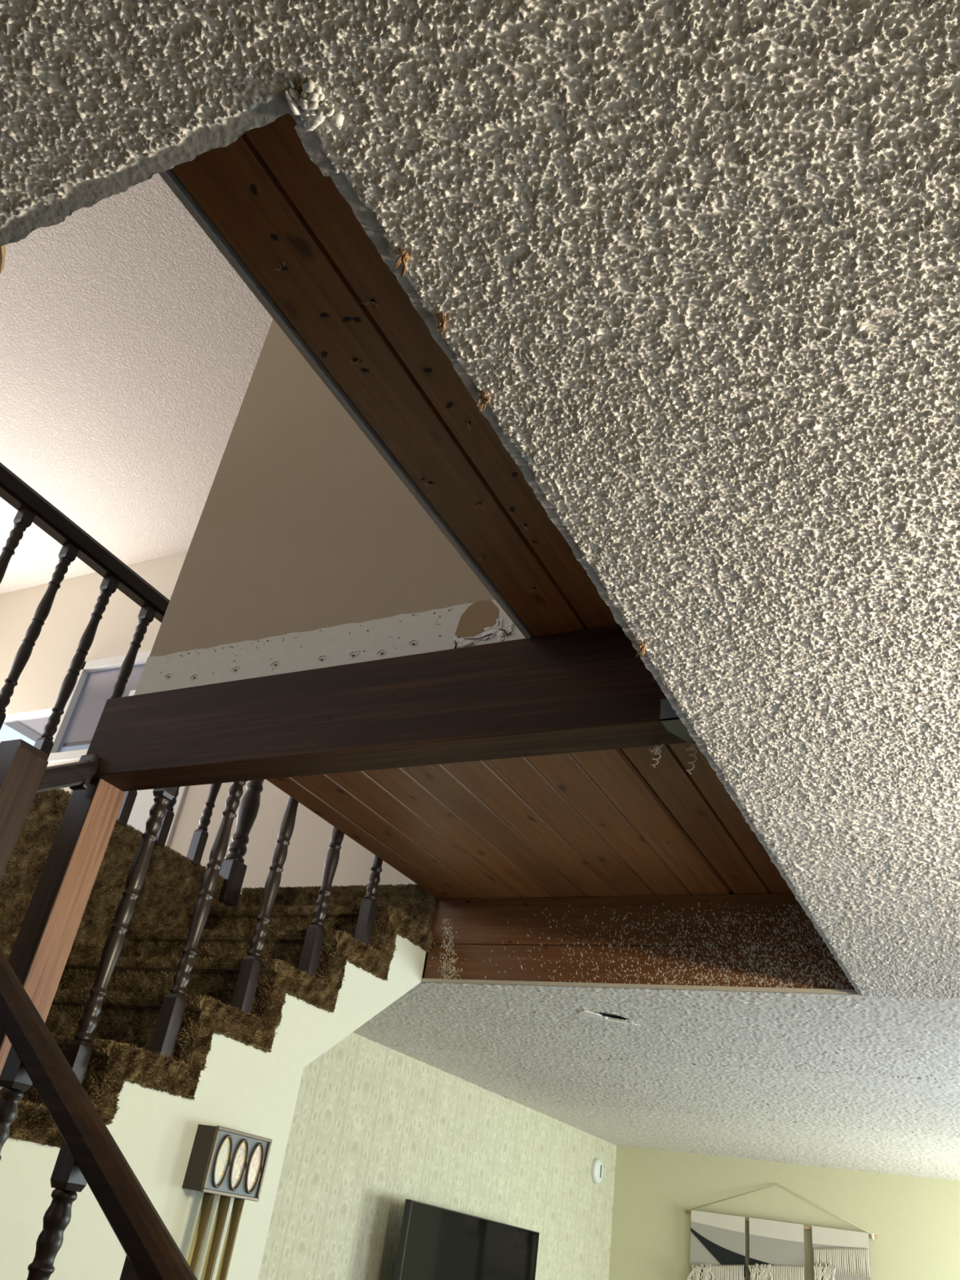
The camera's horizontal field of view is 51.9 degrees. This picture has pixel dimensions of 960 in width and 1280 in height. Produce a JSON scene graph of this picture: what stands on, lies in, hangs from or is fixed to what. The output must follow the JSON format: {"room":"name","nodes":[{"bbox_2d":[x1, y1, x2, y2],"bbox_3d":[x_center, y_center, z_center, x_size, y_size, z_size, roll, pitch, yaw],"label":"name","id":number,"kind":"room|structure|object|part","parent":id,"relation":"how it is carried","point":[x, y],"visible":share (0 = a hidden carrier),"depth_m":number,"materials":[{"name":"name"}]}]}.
{"room":"damaged room","nodes":[
{"label":"damaged room","id":0,"kind":"room"},
{"bbox_2d":[0,173,272,594],"bbox_3d":[-1.552,-2.610,3.935,9.153,0.040,6.480,-8,-36,27],"label":"ceiling","id":1,"kind":"structure","parent":0,"point":[131,345],"depth_m":5.74,"materials":[{"name":"white paint"}]},
{"bbox_2d":[0,551,416,893],"bbox_3d":[-0.325,0.286,5.506,9.153,2.876,0.081,-8,-36,27],"label":"wall","id":2,"kind":"structure","parent":0,"point":[37,691],"depth_m":7.06,"materials":[{"name":"beige paint"}]},
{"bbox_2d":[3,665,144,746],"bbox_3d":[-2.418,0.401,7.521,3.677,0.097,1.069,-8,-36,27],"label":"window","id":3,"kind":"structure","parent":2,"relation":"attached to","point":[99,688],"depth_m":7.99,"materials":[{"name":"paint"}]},
{"bbox_2d":[47,650,151,763],"bbox_3d":[-2.519,0.456,6.692,0.859,0.786,0.073,-8,-36,27],"label":"window","id":4,"kind":"structure","parent":2,"relation":"in","point":[111,664],"depth_m":6.85,"materials":[{"name":"white paint"}]},
{"bbox_2d":[126,689,187,848],"bbox_3d":[-2.110,0.971,6.039,0.802,1.782,0.024,-8,-36,27],"label":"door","id":5,"kind":"structure","parent":2,"relation":"in","point":[144,802],"depth_m":5.93,"materials":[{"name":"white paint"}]},
{"bbox_3d":[-2.145,1.013,6.040,0.729,1.701,0.010,-8,-36,27],"label":"panel","id":6,"kind":"part","parent":5,"relation":"part of","materials":[{"name":"white wood"}]},
{"bbox_3d":[-1.788,0.923,5.876,0.073,1.782,0.024,-8,-36,27],"label":"casing","id":7,"kind":"part","parent":5,"relation":"part of","materials":[{"name":"white paint"}]},
{"bbox_2d":[0,933,426,1279],"bbox_3d":[-0.822,1.784,2.472,0.089,2.590,1.806,-8,-36,27],"label":"wall","id":8,"kind":"structure","parent":0,"point":[242,1087],"depth_m":2.63,"materials":[{"name":"beige paint"}]},
{"bbox_2d":[182,1124,272,1279],"bbox_3d":[-0.757,1.888,2.386,0.075,1.270,0.236,-8,-36,27],"label":"door chime","id":9,"kind":"object","parent":8,"relation":"attached to","point":[228,1163],"visible":1,"depth_m":2.61,"materials":[{"name":"brown"}]},
{"bbox_3d":[-0.653,1.413,2.661,0.010,0.155,0.236,-8,-36,27],"label":"frame","id":10,"kind":"part","parent":9,"relation":"part of","materials":[{"name":"brown metal"}]},
{"bbox_3d":[-0.656,1.414,2.663,0.002,0.137,0.218,-8,-36,27],"label":"panel","id":11,"kind":"part","parent":9,"relation":"part of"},
{"bbox_2d":[133,318,525,695],"bbox_3d":[-0.203,-1.094,3.229,1.222,2.877,0.107,-8,-36,27],"label":"wall","id":12,"kind":"structure","parent":0,"point":[307,550],"depth_m":2.73,"materials":[{"name":"beige paint"}]},
{"bbox_2d":[235,893,427,977],"bbox_3d":[-2.087,0.065,2.626,8.654,0.322,6.075,-8,-36,27],"label":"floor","id":13,"kind":"structure","parent":0,"point":[240,898],"depth_m":3.84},
{"bbox_2d":[0,462,264,906],"bbox_3d":[-1.635,-0.051,3.465,0.089,1.077,2.847,-8,-36,27],"label":"guard railing","id":14,"kind":"object","parent":13,"relation":"on","point":[31,506],"visible":0.5,"depth_m":3.77,"materials":[{"name":"brown wood"}]},
{"bbox_3d":[-1.593,-0.446,3.663,0.073,0.081,2.762,-8,-36,27],"label":"handrail","id":15,"kind":"part","parent":14,"relation":"part of","materials":[{"name":"black wood"}]},
{"bbox_2d":[0,787,437,1148],"bbox_3d":[-1.282,0.804,2.849,1.057,1.144,3.190,-8,-36,27],"label":"carpeted stairs","id":16,"kind":"structure","parent":13,"relation":"attached to","point":[145,969],"depth_m":3.33,"materials":[{"name":"carpet"}]},
{"bbox_2d":[0,738,48,882],"bbox_3d":[-1.178,0.585,2.244,0.093,0.755,0.094,-8,-36,27],"label":"newel post","id":17,"kind":"object","parent":16,"relation":"on","point":[23,766],"visible":1,"depth_m":2.36,"materials":[{"name":"brown wood"}]},
{"bbox_2d":[36,754,98,792],"bbox_3d":[-1.065,0.343,2.513,0.068,0.170,0.143,-8,-36,27],"label":"handrail","id":18,"kind":"object","parent":17,"relation":"attached to","point":[77,775],"visible":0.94,"depth_m":2.51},
{"bbox_2d":[0,778,125,1089],"bbox_3d":[-1.061,0.714,2.432,0.089,0.765,0.095,-8,-36,27],"label":"support post","id":19,"kind":"object","parent":16,"relation":"on","point":[39,955],"visible":0.67,"depth_m":2.45,"materials":[{"name":"brown wood"}]},
{"bbox_3d":[-1.784,0.786,2.962,0.057,1.094,2.888,-8,-36,27],"label":"panel","id":20,"kind":"part","parent":16,"relation":"part of","materials":[{"name":"brown carpet"}]},
{"bbox_2d":[64,780,382,1084],"bbox_3d":[-0.575,0.668,3.303,0.068,1.881,1.490,-8,-36,27],"label":"stair railing","id":21,"kind":"object","parent":16,"relation":"on","point":[78,1051],"visible":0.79,"depth_m":2.84,"materials":[{"name":"brown wood"}]},
{"bbox_2d":[85,624,687,791],"bbox_3d":[-0.160,0.161,2.258,1.946,0.235,0.104,-8,-36,27],"label":"timber beam","id":22,"kind":"structure","parent":13,"relation":"attached to","point":[585,690],"depth_m":2.22,"materials":[{"name":"brown wood"}]},
{"bbox_2d":[648,743,663,768],"bbox_3d":[0.348,0.230,1.960,0.031,0.052,0.019,-8,-36,27],"label":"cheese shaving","id":23,"kind":"object","parent":22,"relation":"hanging from","point":[657,748],"visible":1,"depth_m":1.96,"materials":[{"name":"beige wood"}]},
{"bbox_2d":[659,698,695,743],"bbox_3d":[0.416,0.154,1.905,0.107,0.046,0.105,-8,-36,27],"label":"metal plate","id":24,"kind":"object","parent":22,"relation":"attached to","point":[668,717],"visible":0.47,"depth_m":1.89,"materials":[{"name":"grey metal"}]},
{"bbox_2d":[684,743,697,774],"bbox_3d":[0.413,0.232,1.930,0.031,0.069,0.019,-8,-36,27],"label":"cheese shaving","id":25,"kind":"object","parent":22,"relation":"hanging from","point":[692,745],"visible":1,"depth_m":1.93,"materials":[{"name":"beige wood"}]},
{"bbox_2d":[423,893,854,989],"bbox_3d":[0.507,1.053,3.450,1.569,0.317,0.031,-8,-36,27],"label":"fascia board","id":26,"kind":"object","parent":13,"relation":"attached to","point":[767,940],"visible":0.94,"depth_m":3.42,"materials":[{"name":"brown wood"}]},
{"bbox_2d":[158,168,534,638],"bbox_3d":[0.009,-1.561,2.410,0.009,2.880,1.401,-8,-36,27],"label":"trim","id":27,"kind":"structure","parent":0,"point":[170,177],"depth_m":1.57,"materials":[{"name":"paint"}]},
{"bbox_2d":[172,113,792,898],"bbox_3d":[-0.072,0.106,2.303,1.816,0.170,3.235,-8,-36,27],"label":"wood paneling","id":28,"kind":"structure","parent":27,"relation":"attached to","point":[608,822],"depth_m":2.02,"materials":[{"name":"brown wood"}]},
{"bbox_2d":[257,1031,616,1279],"bbox_3d":[-0.207,3.687,5.256,0.081,2.440,4.873,-8,-36,27],"label":"wall","id":29,"kind":"structure","parent":0,"point":[375,1127],"depth_m":5.16,"materials":[{"name":"paper"}]},
{"bbox_2d":[393,1199,539,1279],"bbox_3d":[-0.138,3.488,5.130,0.206,0.894,1.531,-8,-36,27],"label":"television","id":30,"kind":"object","parent":29,"relation":"attached to","point":[436,1242],"visible":1,"depth_m":5.08,"materials":[{"name":"black plastic"}]},
{"bbox_2d":[591,1158,603,1183],"bbox_3d":[0.857,3.854,7.164,0.045,0.162,0.162,-8,-36,27],"label":"smoke detector","id":31,"kind":"object","parent":29,"relation":"attached to","point":[597,1168],"visible":1,"depth_m":7.12,"materials":[{"name":"white plastic"}]},
{"bbox_2d":[0,0,959,1181],"bbox_3d":[0.667,0.980,3.000,4.199,0.054,10.033,-8,-36,27],"label":"ceiling","id":32,"kind":"structure","parent":0,"point":[695,264],"depth_m":1.02,"materials":[{"name":"paint"}]},
{"bbox_2d":[395,247,410,276],"bbox_3d":[-0.075,-0.370,0.960,0.013,0.017,0.028,9,-31,1],"label":"torn fibre","id":33,"kind":"object","parent":32,"relation":"attached to","point":[403,256],"visible":1,"depth_m":0.96,"materials":[{"name":"beige wood"}]},
{"bbox_2d":[435,311,446,334],"bbox_3d":[-0.040,-0.328,1.020,0.012,0.017,0.017,-8,-36,27],"label":"torn fibre","id":34,"kind":"object","parent":32,"relation":"attached to","point":[442,322],"visible":1,"depth_m":1.02,"materials":[{"name":"brown wood"}]},
{"bbox_2d":[476,391,490,412],"bbox_3d":[0.004,-0.269,1.104,0.018,0.017,0.020,-8,-36,27],"label":"torn fibre","id":35,"kind":"object","parent":32,"relation":"attached to","point":[482,394],"visible":1,"depth_m":1.10,"materials":[{"name":"brown wood"}]},
{"bbox_2d":[635,640,646,657],"bbox_3d":[0.243,0.011,1.494,0.016,0.018,0.035,1,-32,14],"label":"torn fibre","id":36,"kind":"object","parent":32,"relation":"attached to","point":[641,647],"visible":1,"depth_m":1.50,"materials":[{"name":"beige wood"}]},
{"bbox_2d":[608,1145,959,1279],"bbox_3d":[2.755,4.655,6.039,4.361,2.440,0.081,-8,-36,27],"label":"wall","id":37,"kind":"structure","parent":0,"point":[915,1221],"depth_m":6.93,"materials":[{"name":"green paint"}]},
{"bbox_2d":[685,1183,877,1279],"bbox_3d":[1.999,4.323,6.615,1.292,1.215,0.089,-8,-36,27],"label":"wall hanging","id":38,"kind":"object","parent":37,"relation":"attached to","point":[717,1241],"depth_m":6.74,"materials":[{"name":"beige fabric"}]},
{"bbox_3d":[1.618,4.475,6.740,0.383,0.978,0.010,-8,-36,27],"label":"panel","id":39,"kind":"part","parent":38,"relation":"part of","materials":[{"name":"grey fabric"}]},
{"bbox_3d":[1.976,4.423,6.558,0.367,0.980,0.010,-8,-36,27],"label":"panel","id":40,"kind":"part","parent":38,"relation":"part of","materials":[{"name":"grey fabric"}]},
{"bbox_3d":[2.071,3.923,6.883,1.246,0.242,0.052,-8,-36,27],"label":"cord","id":41,"kind":"part","parent":38,"relation":"part of","materials":[{"name":"beige fabric"}]},
{"bbox_3d":[2.347,4.368,6.370,0.362,0.980,0.010,-8,-36,27],"label":"panel","id":42,"kind":"part","parent":38,"relation":"part of","materials":[{"name":"grey fabric"}]},
{"bbox_3d":[0.323,3.083,1.706,4.361,0.081,10.195,-8,-36,27],"label":"floor","id":43,"kind":"structure","parent":0,"visible":0},
{"bbox_3d":[-0.479,1.271,0.765,2.180,1.393,0.875,-8,-36,27],"label":"stairs","id":44,"kind":"structure","parent":43,"relation":"on","visible":0},
{"bbox_2d":[0,948,197,1279],"bbox_3d":[-0.446,1.093,1.433,1.793,1.447,0.070,-8,-36,27],"label":"railing","id":45,"kind":"object","parent":44,"relation":"on","point":[88,1153],"visible":1,"depth_m":1.70,"materials":[{"name":"brown wood"}]}
]}

